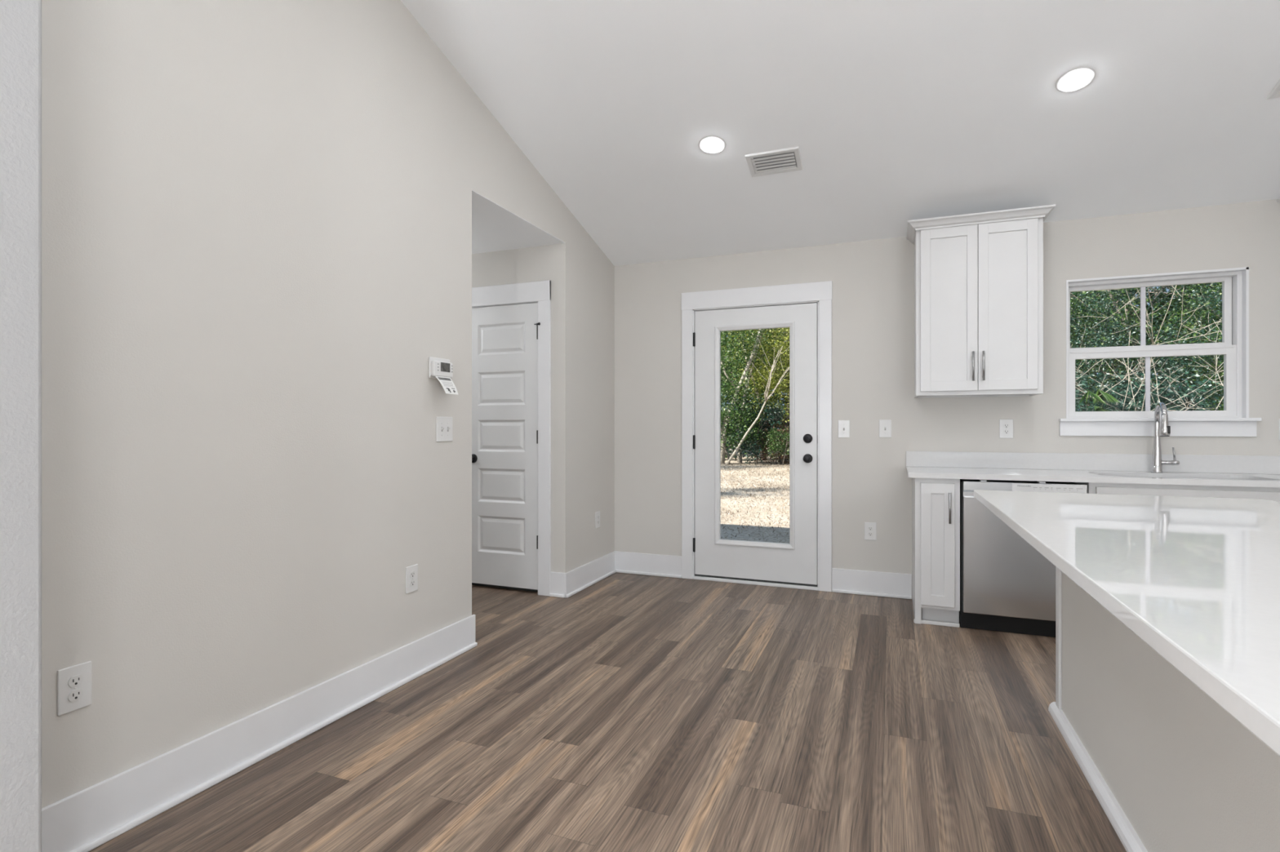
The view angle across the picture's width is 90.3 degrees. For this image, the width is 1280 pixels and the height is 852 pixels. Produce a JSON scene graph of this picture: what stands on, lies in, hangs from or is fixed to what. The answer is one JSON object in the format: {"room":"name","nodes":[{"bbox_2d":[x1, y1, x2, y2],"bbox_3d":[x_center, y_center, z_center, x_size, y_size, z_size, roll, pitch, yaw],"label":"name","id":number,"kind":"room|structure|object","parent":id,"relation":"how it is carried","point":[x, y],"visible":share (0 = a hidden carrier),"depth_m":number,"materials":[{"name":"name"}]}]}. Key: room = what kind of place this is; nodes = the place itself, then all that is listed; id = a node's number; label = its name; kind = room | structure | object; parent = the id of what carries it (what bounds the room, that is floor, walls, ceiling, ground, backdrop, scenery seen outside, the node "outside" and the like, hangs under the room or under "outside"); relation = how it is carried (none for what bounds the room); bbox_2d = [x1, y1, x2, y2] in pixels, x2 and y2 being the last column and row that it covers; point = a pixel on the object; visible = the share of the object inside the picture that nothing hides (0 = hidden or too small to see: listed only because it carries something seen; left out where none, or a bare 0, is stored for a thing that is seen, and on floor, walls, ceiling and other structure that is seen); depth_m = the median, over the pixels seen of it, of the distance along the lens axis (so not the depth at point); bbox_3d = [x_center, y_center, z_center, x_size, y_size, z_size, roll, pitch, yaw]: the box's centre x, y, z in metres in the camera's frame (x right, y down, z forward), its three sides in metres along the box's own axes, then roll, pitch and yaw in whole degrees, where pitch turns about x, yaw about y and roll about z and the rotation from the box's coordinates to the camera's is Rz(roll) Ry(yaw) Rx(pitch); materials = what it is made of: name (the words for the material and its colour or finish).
{"room":"kitchen","nodes":[
{"label":"kitchen","id":0,"kind":"room"},
{"bbox_2d":[0,0,41,851],"bbox_3d":[-1.429,-0.636,1.257,0.608,3.632,0.120,0,0,22],"label":"wall","id":1,"kind":"structure","parent":0,"point":[20,20],"depth_m":1.17,"materials":[{"name":"white paint"}]},
{"bbox_2d":[41,0,614,808],"bbox_3d":[-2.062,-0.745,0.646,0.120,3.850,9.800,0,0,22],"label":"wall","id":2,"kind":"structure","parent":0,"point":[256,215],"depth_m":2.26,"materials":[{"name":"beige paint"}]},
{"bbox_2d":[57,661,91,715],"bbox_3d":[-1.556,0.720,1.754,0.009,0.124,0.079,0,0,22],"label":"wall outlet","id":3,"kind":"object","parent":2,"relation":"attached to","point":[73,682],"visible":1,"depth_m":1.75,"materials":[{"name":"white plastic"}]},
{"bbox_2d":[67,675,83,687],"bbox_3d":[-1.554,0.700,1.754,0.007,0.028,0.034,0,0,22],"label":"receptacle","id":4,"kind":"object","parent":3,"relation":"attached to","point":[73,681],"depth_m":1.75,"materials":[{"name":"white plastic"}]},
{"bbox_2d":[67,688,83,702],"bbox_3d":[-1.554,0.740,1.754,0.007,0.028,0.034,0,0,22],"label":"receptacle","id":5,"kind":"object","parent":3,"relation":"attached to","point":[73,695],"depth_m":1.75,"materials":[{"name":"white plastic"}]},
{"bbox_2d":[41,551,616,851],"bbox_3d":[-0.936,1.096,3.298,0.028,0.168,4.040,0,0,22],"label":"baseboard","id":6,"kind":"structure","parent":2,"relation":"attached to","point":[85,820],"depth_m":2.18,"materials":[{"name":"white paint"}]},
{"bbox_2d":[405,564,417,594],"bbox_3d":[-1.069,0.714,2.987,0.009,0.124,0.079,0,0,22],"label":"wall outlet","id":7,"kind":"object","parent":2,"relation":"attached to","point":[411,572],"visible":1,"depth_m":2.98,"materials":[{"name":"white plastic"}]},
{"bbox_2d":[409,571,415,577],"bbox_3d":[-1.068,0.694,2.987,0.007,0.028,0.034,0,0,22],"label":"receptacle","id":8,"kind":"object","parent":7,"relation":"attached to","point":[412,574],"depth_m":2.98,"materials":[{"name":"white plastic"}]},
{"bbox_2d":[409,579,415,586],"bbox_3d":[-1.068,0.734,2.987,0.007,0.028,0.034,0,0,22],"label":"receptacle","id":9,"kind":"object","parent":7,"relation":"attached to","point":[412,582],"depth_m":2.98,"materials":[{"name":"white plastic"}]},
{"bbox_2d":[428,356,453,378],"bbox_3d":[-0.985,-0.289,3.163,0.038,0.103,0.154,0,0,22],"label":"thermostat","id":10,"kind":"object","parent":2,"relation":"attached to","point":[442,367],"visible":0.93,"depth_m":3.13,"materials":[{"name":"white plastic"}]},
{"bbox_2d":[435,376,458,395],"bbox_3d":[-0.952,-0.203,3.140,0.049,0.086,0.116,0,0,22],"label":"card","id":11,"kind":"object","parent":10,"relation":"hanging from","point":[446,383],"visible":1,"depth_m":3.14,"materials":[{"name":"white paper"}]},
{"bbox_2d":[437,377,455,392],"bbox_3d":[-0.951,-0.205,3.141,0.041,0.075,0.094,0,0,22],"label":"print","id":12,"kind":"object","parent":11,"relation":"attached to","point":[448,386],"depth_m":3.14},
{"bbox_2d":[435,417,453,441],"bbox_3d":[-0.979,0.013,3.204,0.018,0.124,0.125,0,0,22],"label":"light switch","id":13,"kind":"object","parent":2,"relation":"attached to","point":[444,425],"visible":1,"depth_m":3.20,"materials":[{"name":"white plastic"}]},
{"bbox_2d":[595,511,599,528],"bbox_3d":[-0.322,0.713,4.881,0.009,0.124,0.079,0,0,22],"label":"wall outlet","id":14,"kind":"object","parent":2,"relation":"attached to","point":[597,513],"visible":1,"depth_m":4.87,"materials":[{"name":"white plastic"}]},
{"bbox_2d":[471,244,550,287],"bbox_3d":[-2.038,-0.120,5.068,3.080,2.600,0.120,0,0,22],"label":"wall","id":15,"kind":"structure","parent":0,"point":[527,264],"depth_m":4.56,"materials":[{"name":"beige paint"}]},
{"bbox_2d":[471,280,551,595],"bbox_3d":[-0.992,0.081,4.620,0.819,2.199,0.183,0,0,22],"label":"door","id":16,"kind":"structure","parent":15,"relation":"in","point":[511,323],"depth_m":4.57,"materials":[{"name":"white paint"}]},
{"bbox_2d":[549,572,564,598],"bbox_3d":[-2.009,1.096,4.977,3.200,0.168,0.028,0,0,22],"label":"baseboard","id":17,"kind":"structure","parent":15,"relation":"attached to","point":[557,580],"depth_m":4.41,"materials":[{"name":"white paint"}]},
{"bbox_2d":[88,572,1126,851],"bbox_3d":[-1.109,1.240,0.281,8.320,0.120,10.060,0,0,22],"label":"floor","id":18,"kind":"structure","parent":0,"point":[624,713],"depth_m":2.33,"materials":[{"name":"plastic"}]},
{"bbox_2d":[911,477,959,627],"bbox_3d":[1.855,0.743,4.021,0.248,0.875,0.647,0,0,22],"label":"base cabinet","id":19,"kind":"object","parent":18,"relation":"on","point":[935,502],"visible":0.91,"depth_m":3.77,"materials":[{"name":"white paint"}]},
{"bbox_2d":[959,479,1087,637],"bbox_3d":[2.259,0.744,3.858,0.614,0.872,0.594,0,0,22],"label":"dishwasher","id":20,"kind":"object","parent":18,"relation":"on","point":[1006,585],"visible":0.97,"depth_m":3.63,"materials":[{"name":"silver metal"}]},
{"bbox_2d":[1033,487,1083,490],"bbox_3d":[2.309,0.344,3.520,0.235,0.013,0.001,0,0,22],"label":"print","id":21,"kind":"object","parent":20,"relation":"attached to","point":[1034,488],"depth_m":3.52},
{"bbox_2d":[1048,566,1279,851],"bbox_3d":[1.533,0.742,1.335,0.657,0.876,2.558,0,0,22],"label":"kitchen island","id":22,"kind":"object","parent":18,"relation":"on","point":[1169,768],"visible":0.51,"depth_m":1.67,"materials":[{"name":"white quartz"},{"name":"greige paint"},{"name":"white paint"}]},
{"bbox_2d":[973,489,1279,756],"bbox_3d":[1.420,0.288,1.363,0.979,0.031,2.608,0,0,22],"label":"island countertop","id":23,"kind":"structure","parent":22,"relation":"on","point":[1197,580],"depth_m":1.20,"materials":[{"name":"white stone"}]},
{"bbox_2d":[1074,482,1279,502],"bbox_3d":[2.991,0.743,3.573,0.926,0.875,0.647,0,0,22],"label":"base cabinet","id":24,"kind":"object","parent":18,"relation":"on","point":[1273,494],"visible":0.05,"depth_m":3.33,"materials":[{"name":"white paint"}]},
{"bbox_3d":[3.873,0.742,3.225,0.962,0.875,0.647,0,0,22],"label":"base cabinet","id":25,"kind":"object","parent":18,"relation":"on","visible":0},
{"bbox_2d":[906,451,1279,488],"bbox_3d":[3.020,0.236,3.571,2.810,0.136,0.630,0,0,22],"label":"countertop","id":26,"kind":"structure","parent":25,"relation":"on","point":[1247,471],"depth_m":3.79,"materials":[{"name":"white stone"}]},
{"bbox_2d":[1151,402,1179,472],"bbox_3d":[3.090,0.065,3.719,0.140,0.415,0.197,0,0,22],"label":"faucet","id":27,"kind":"object","parent":26,"relation":"on","point":[1164,430],"visible":1,"depth_m":3.77,"materials":[{"name":"silver metal"}]},
{"bbox_2d":[400,0,1279,266],"bbox_3d":[-1.109,-2.005,0.281,8.320,1.471,10.060,0,0,22],"label":"ceiling","id":28,"kind":"structure","parent":0,"point":[896,112],"depth_m":3.29,"materials":[{"name":"white paint"}]},
{"bbox_2d":[698,135,725,154],"bbox_3d":[0.416,-1.623,3.669,0.158,0.042,0.152,0,0,25],"label":"recessed light","id":29,"kind":"object","parent":28,"relation":"in","point":[710,144],"visible":1,"depth_m":3.66,"materials":[{"name":"white plastic"}]},
{"bbox_2d":[744,146,803,177],"bbox_3d":[0.792,-1.559,3.759,0.310,0.062,0.197,0,0,22],"label":"ceiling vent","id":30,"kind":"object","parent":28,"relation":"in","point":[788,159],"visible":1,"depth_m":3.75,"materials":[{"name":"white plastic"}]},
{"bbox_2d":[1055,66,1096,93],"bbox_3d":[2.047,-1.630,2.995,0.158,0.042,0.152,0,0,25],"label":"recessed light","id":31,"kind":"object","parent":28,"relation":"in","point":[1074,81],"visible":1,"depth_m":2.99,"materials":[{"name":"white plastic"}]},
{"bbox_2d":[1266,79,1279,98],"bbox_3d":[3.047,-1.566,2.842,0.310,0.062,0.197,0,0,22],"label":"ceiling vent","id":32,"kind":"object","parent":28,"relation":"in","point":[1275,92],"visible":1,"depth_m":2.95,"materials":[{"name":"white plastic"}]},
{"bbox_2d":[614,199,1279,574],"bbox_3d":[2.143,-0.084,4.331,5.240,2.527,0.140,0,0,22],"label":"wall","id":33,"kind":"structure","parent":0,"point":[873,281],"depth_m":4.42,"materials":[{"name":"beige paint"}]},
{"bbox_2d":[681,280,831,591],"bbox_3d":[0.866,0.070,4.799,1.126,2.220,0.204,0,0,22],"label":"door","id":34,"kind":"structure","parent":33,"relation":"in","point":[805,562],"depth_m":4.73,"materials":[{"name":"white paint"}]},
{"bbox_2d":[615,551,911,599],"bbox_3d":[0.822,1.096,4.761,2.226,0.168,0.028,0,0,22],"label":"baseboard","id":35,"kind":"structure","parent":33,"relation":"attached to","point":[886,584],"depth_m":4.52,"materials":[{"name":"white paint"}]},
{"bbox_2d":[838,420,849,437],"bbox_3d":[1.447,0.017,4.520,0.079,0.124,0.018,0,0,22],"label":"light switch","id":36,"kind":"object","parent":33,"relation":"attached to","point":[843,425],"visible":1,"depth_m":4.52,"materials":[{"name":"white plastic"}]},
{"bbox_2d":[864,522,876,540],"bbox_3d":[1.613,0.733,4.460,0.079,0.124,0.009,0,0,22],"label":"wall outlet","id":37,"kind":"object","parent":33,"relation":"attached to","point":[870,528],"visible":1,"depth_m":4.46,"materials":[{"name":"white plastic"}]},
{"bbox_2d":[879,419,891,437],"bbox_3d":[1.702,0.014,4.420,0.079,0.124,0.018,0,0,22],"label":"light switch","id":38,"kind":"object","parent":33,"relation":"attached to","point":[885,425],"visible":1,"depth_m":4.42,"materials":[{"name":"white plastic"}]},
{"bbox_2d":[906,204,1055,398],"bbox_3d":[2.130,-0.748,4.048,0.796,1.102,0.395,0,0,22],"label":"upper cabinet","id":39,"kind":"object","parent":33,"relation":"attached to","point":[979,277],"visible":1,"depth_m":3.91,"materials":[{"name":"white paint"}]},
{"bbox_2d":[999,419,1013,438],"bbox_3d":[2.389,0.014,4.154,0.079,0.124,0.009,0,0,22],"label":"wall outlet","id":40,"kind":"object","parent":33,"relation":"attached to","point":[1006,426],"visible":1,"depth_m":4.15,"materials":[{"name":"white plastic"}]},
{"bbox_2d":[1003,423,1009,427],"bbox_3d":[2.389,-0.006,4.153,0.034,0.028,0.007,0,0,22],"label":"receptacle","id":41,"kind":"object","parent":40,"relation":"attached to","point":[1005,425],"depth_m":4.15,"materials":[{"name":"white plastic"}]},
{"bbox_2d":[1003,429,1009,434],"bbox_3d":[2.389,0.034,4.153,0.034,0.028,0.007,0,0,22],"label":"receptacle","id":42,"kind":"object","parent":40,"relation":"attached to","point":[1005,431],"depth_m":4.15,"materials":[{"name":"white plastic"}]},
{"bbox_2d":[906,451,1279,474],"bbox_3d":[3.132,0.221,3.854,2.810,0.105,0.020,0,0,22],"label":"backsplash","id":43,"kind":"structure","parent":33,"relation":"attached to","point":[1251,464],"depth_m":3.97,"materials":[{"name":"white stone"}]},
{"bbox_2d":[1058,266,1262,436],"bbox_3d":[3.138,-0.435,3.912,0.986,0.987,0.180,0,0,22],"label":"window","id":44,"kind":"structure","parent":33,"relation":"in","point":[1234,420],"depth_m":3.85,"materials":[{"name":"white paint"}]},
{"bbox_2d":[1278,418,1279,440],"bbox_3d":[3.698,0.017,3.632,0.079,0.124,0.018,0,0,22],"label":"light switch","id":45,"kind":"object","parent":33,"relation":"attached to","point":[1279,419],"visible":1,"depth_m":3.65,"materials":[{"name":"white plastic"}]},
{"label":"outside","id":46,"kind":"structure","parent":0,"visible":0},
{"bbox_2d":[720,443,789,543],"bbox_3d":[5.786,1.580,13.569,85.000,0.500,100.000,0,0,22],"label":"ground","id":47,"kind":"structure","parent":46,"point":[773,539],"depth_m":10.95,"materials":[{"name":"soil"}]},
{"bbox_2d":[720,408,737,448],"bbox_3d":[2.829,0.238,24.778,2.381,2.292,2.019,0,0,22],"label":"shrub","id":48,"kind":"object","parent":47,"relation":"on","point":[722,409],"visible":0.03,"depth_m":24.41,"materials":[{"name":"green plant"}]},
{"bbox_2d":[720,404,758,460],"bbox_3d":[3.779,0.238,25.166,2.381,2.292,2.019,0,0,-42],"label":"shrub","id":49,"kind":"object","parent":47,"relation":"on","point":[727,449],"visible":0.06,"depth_m":24.81,"materials":[{"name":"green plant"}]},
{"bbox_2d":[720,400,767,464],"bbox_3d":[3.229,0.250,22.515,2.473,2.295,2.319,0,0,-7],"label":"shrub","id":50,"kind":"object","parent":47,"relation":"on","point":[753,436],"visible":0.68,"depth_m":22.17,"materials":[{"name":"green plant"}]},
{"bbox_2d":[720,328,774,457],"bbox_3d":[4.403,-4.285,27.297,5.356,11.378,6.212,0,0,-40],"label":"tree","id":51,"kind":"object","parent":47,"relation":"on","point":[774,328],"visible":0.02,"depth_m":26.82,"materials":[{"name":"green plant"}]},
{"bbox_2d":[720,328,785,463],"bbox_3d":[3.923,-3.496,22.976,6.965,9.773,4.337,0,0,-9],"label":"tree","id":52,"kind":"object","parent":47,"relation":"on","point":[738,384],"visible":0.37,"depth_m":22.35,"materials":[{"name":"green plant"}]},
{"bbox_2d":[720,331,785,453],"bbox_3d":[5.545,-4.070,31.309,5.151,10.942,5.974,0,0,29],"label":"tree","id":53,"kind":"object","parent":47,"relation":"on","point":[721,331],"visible":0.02,"depth_m":30.45,"materials":[{"name":"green plant"}]},
{"bbox_2d":[729,403,778,462],"bbox_3d":[4.272,0.238,24.060,2.019,2.292,2.381,0,0,-15],"label":"shrub","id":54,"kind":"object","parent":47,"relation":"on","point":[746,403],"visible":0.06,"depth_m":23.76,"materials":[{"name":"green plant"}]},
{"bbox_2d":[720,328,789,461],"bbox_3d":[4.034,-3.734,25.587,5.579,10.246,5.745,0,0,-6],"label":"tree","id":55,"kind":"object","parent":47,"relation":"on","point":[753,380],"visible":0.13,"depth_m":24.69,"materials":[{"name":"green plant"}]},
{"bbox_2d":[724,395,786,464],"bbox_3d":[4.147,0.129,22.755,2.221,2.522,2.619,0,0,26],"label":"shrub","id":56,"kind":"object","parent":47,"relation":"on","point":[771,416],"visible":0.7,"depth_m":22.35,"materials":[{"name":"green plant"}]},
{"bbox_2d":[724,327,789,463],"bbox_3d":[5.793,-3.252,23.840,5.198,9.270,5.048,0,0,-11],"label":"tree","id":57,"kind":"object","parent":47,"relation":"on","point":[782,384],"visible":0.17,"depth_m":22.78,"materials":[{"name":"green plant"}]},
{"bbox_2d":[724,339,789,465],"bbox_3d":[3.851,-0.956,20.502,3.367,4.720,1.860,0,0,35],"label":"tree","id":58,"kind":"object","parent":47,"relation":"on","point":[766,394],"visible":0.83,"depth_m":20.79,"materials":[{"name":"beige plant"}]},
{"bbox_2d":[730,328,789,459],"bbox_3d":[6.089,-3.798,25.603,4.891,10.391,5.673,0,0,6],"label":"tree","id":59,"kind":"object","parent":47,"relation":"on","point":[759,366],"visible":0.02,"depth_m":25.87,"materials":[{"name":"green plant"}]},
{"bbox_2d":[737,329,789,462],"bbox_3d":[3.465,-3.266,24.291,3.840,9.307,6.614,0,0,-3],"label":"tree","id":60,"kind":"object","parent":47,"relation":"on","point":[740,460],"visible":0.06,"depth_m":23.30,"materials":[{"name":"green plant"}]},
{"bbox_2d":[748,404,789,464],"bbox_3d":[5.000,0.285,22.529,2.522,2.225,1.756,0,0,14],"label":"shrub","id":61,"kind":"object","parent":47,"relation":"on","point":[780,456],"visible":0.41,"depth_m":22.56,"materials":[{"name":"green plant"}]},
{"bbox_2d":[752,329,789,429],"bbox_3d":[6.376,-4.434,25.091,6.377,11.681,5.498,0,0,45],"label":"tree","id":62,"kind":"object","parent":47,"relation":"on","point":[769,330],"visible":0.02,"depth_m":24.64,"materials":[{"name":"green plant"}]},
{"bbox_2d":[755,404,789,460],"bbox_3d":[5.425,0.238,24.730,2.381,2.292,2.019,0,0,12],"label":"shrub","id":63,"kind":"object","parent":47,"relation":"on","point":[783,404],"visible":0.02,"depth_m":24.69,"materials":[{"name":"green plant"}]},
{"bbox_2d":[758,405,789,463],"bbox_3d":[5.802,-0.007,23.082,2.872,2.848,2.880,0,0,-6],"label":"shrub","id":64,"kind":"object","parent":47,"relation":"on","point":[775,406],"visible":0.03,"depth_m":23.05,"materials":[{"name":"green plant"}]},
{"bbox_2d":[762,426,789,465],"bbox_3d":[4.830,0.682,21.793,1.391,1.377,1.484,0,0,-32],"label":"shrub","id":65,"kind":"object","parent":47,"relation":"on","point":[773,436],"visible":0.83,"depth_m":21.75,"materials":[{"name":"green plant"}]},
{"bbox_2d":[1070,290,1104,391],"bbox_3d":[14.080,-4.845,21.972,5.890,12.513,6.832,0,0,-30],"label":"tree","id":66,"kind":"object","parent":47,"relation":"on","point":[1087,291],"visible":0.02,"depth_m":20.63,"materials":[{"name":"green plant"}]},
{"bbox_2d":[1078,389,1120,411],"bbox_3d":[9.034,0.304,13.027,1.332,2.160,1.417,0,0,38],"label":"palmetto","id":67,"kind":"object","parent":47,"relation":"on","point":[1097,396],"visible":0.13,"depth_m":12.90,"materials":[{"name":"green plant"}]},
{"bbox_2d":[1075,369,1142,411],"bbox_3d":[9.530,0.072,14.076,2.597,2.624,2.598,0,0,-1],"label":"shrub","id":68,"kind":"object","parent":47,"relation":"on","point":[1120,406],"visible":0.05,"depth_m":13.67,"materials":[{"name":"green plant"}]},
{"bbox_2d":[1070,288,1155,411],"bbox_3d":[10.173,-3.252,17.297,5.070,9.270,5.303,0,0,8],"label":"tree","id":69,"kind":"object","parent":47,"relation":"on","point":[1085,301],"visible":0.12,"depth_m":15.80,"materials":[{"name":"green plant"}]},
{"bbox_2d":[1070,330,1163,411],"bbox_3d":[9.445,-0.172,13.195,2.743,3.596,1.582,0,0,-3],"label":"bare sapling","id":70,"kind":"object","parent":47,"relation":"on","point":[1130,331],"visible":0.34,"depth_m":13.13,"materials":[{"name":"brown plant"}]},
{"bbox_2d":[1076,326,1161,411],"bbox_3d":[10.698,-0.098,13.281,1.880,4.209,3.372,0,0,-34],"label":"bare sapling","id":71,"kind":"object","parent":47,"relation":"on","point":[1085,326],"visible":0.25,"depth_m":13.51,"materials":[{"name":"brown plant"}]},
{"bbox_2d":[1070,287,1173,411],"bbox_3d":[15.751,-4.846,21.357,5.892,12.516,6.833,0,0,-23],"label":"tree","id":72,"kind":"object","parent":47,"relation":"on","point":[1163,290],"visible":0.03,"depth_m":20.87,"materials":[{"name":"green plant"}]},
{"bbox_2d":[1071,291,1176,411],"bbox_3d":[19.535,-4.685,26.380,6.655,12.189,5.738,0,0,-10],"label":"tree","id":73,"kind":"object","parent":47,"relation":"on","point":[1115,291],"visible":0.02,"depth_m":25.10,"materials":[{"name":"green plant"}]},
{"bbox_2d":[1070,288,1189,411],"bbox_3d":[11.572,-3.493,17.965,5.303,9.758,5.458,0,0,-35],"label":"tree","id":74,"kind":"object","parent":47,"relation":"on","point":[1072,311],"visible":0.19,"depth_m":17.08,"materials":[{"name":"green plant"}]},
{"bbox_2d":[1075,372,1187,411],"bbox_3d":[10.813,0.074,14.436,2.322,2.636,2.738,0,0,31],"label":"shrub","id":75,"kind":"object","parent":47,"relation":"on","point":[1160,391],"visible":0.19,"depth_m":14.14,"materials":[{"name":"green plant"}]},
{"bbox_2d":[1070,282,1223,410],"bbox_3d":[13.127,-3.252,17.219,5.070,9.270,5.303,0,0,25],"label":"tree","id":76,"kind":"object","parent":47,"relation":"on","point":[1158,290],"visible":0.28,"depth_m":16.08,"materials":[{"name":"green plant"}]},
{"bbox_2d":[1079,284,1223,411],"bbox_3d":[10.388,-1.283,11.895,4.410,5.340,3.029,0,0,-35],"label":"bare sapling","id":77,"kind":"object","parent":47,"relation":"on","point":[1176,285],"visible":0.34,"depth_m":12.17,"materials":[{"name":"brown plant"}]},
{"bbox_2d":[1083,282,1222,411],"bbox_3d":[16.847,-4.578,22.211,5.635,11.971,6.536,0,0,-44],"label":"tree","id":78,"kind":"object","parent":47,"relation":"on","point":[1180,286],"visible":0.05,"depth_m":21.38,"materials":[{"name":"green plant"}]},
{"bbox_2d":[1108,367,1223,411],"bbox_3d":[12.010,0.020,14.546,2.423,2.751,2.857,0,0,-26],"label":"shrub","id":79,"kind":"object","parent":47,"relation":"on","point":[1191,396],"visible":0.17,"depth_m":14.39,"materials":[{"name":"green plant"}]},
{"bbox_2d":[1125,282,1223,410],"bbox_3d":[15.948,-3.493,17.102,5.458,9.758,5.303,0,0,-10],"label":"tree","id":80,"kind":"object","parent":47,"relation":"on","point":[1214,366],"visible":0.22,"depth_m":16.72,"materials":[{"name":"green plant"}]},
{"bbox_2d":[1130,293,1223,410],"bbox_3d":[13.804,-1.402,14.265,4.611,5.583,3.167,0,0,30],"label":"bare sapling","id":81,"kind":"object","parent":47,"relation":"on","point":[1202,294],"visible":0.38,"depth_m":15.10,"materials":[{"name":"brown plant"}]},
{"bbox_2d":[1136,355,1222,410],"bbox_3d":[11.508,-0.005,13.464,2.438,3.196,1.407,0,0,-12],"label":"bare sapling","id":82,"kind":"object","parent":47,"relation":"on","point":[1214,356],"visible":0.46,"depth_m":13.36,"materials":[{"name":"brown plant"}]},
{"bbox_2d":[1146,282,1223,410],"bbox_3d":[18.963,-4.976,20.680,6.977,12.779,6.016,0,0,-8],"label":"tree","id":83,"kind":"object","parent":47,"relation":"on","point":[1190,291],"visible":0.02,"depth_m":21.31,"materials":[{"name":"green plant"}]},
{"bbox_2d":[1150,282,1222,410],"bbox_3d":[22.161,-4.132,25.204,5.210,11.067,6.042,0,0,26],"label":"tree","id":84,"kind":"object","parent":47,"relation":"on","point":[1211,282],"visible":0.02,"depth_m":24.80,"materials":[{"name":"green plant"}]},
{"bbox_2d":[1180,317,1223,386],"bbox_3d":[12.024,-0.339,12.430,1.758,3.996,3.047,0,0,18],"label":"bare sapling","id":85,"kind":"object","parent":47,"relation":"on","point":[1222,384],"visible":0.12,"depth_m":13.60,"materials":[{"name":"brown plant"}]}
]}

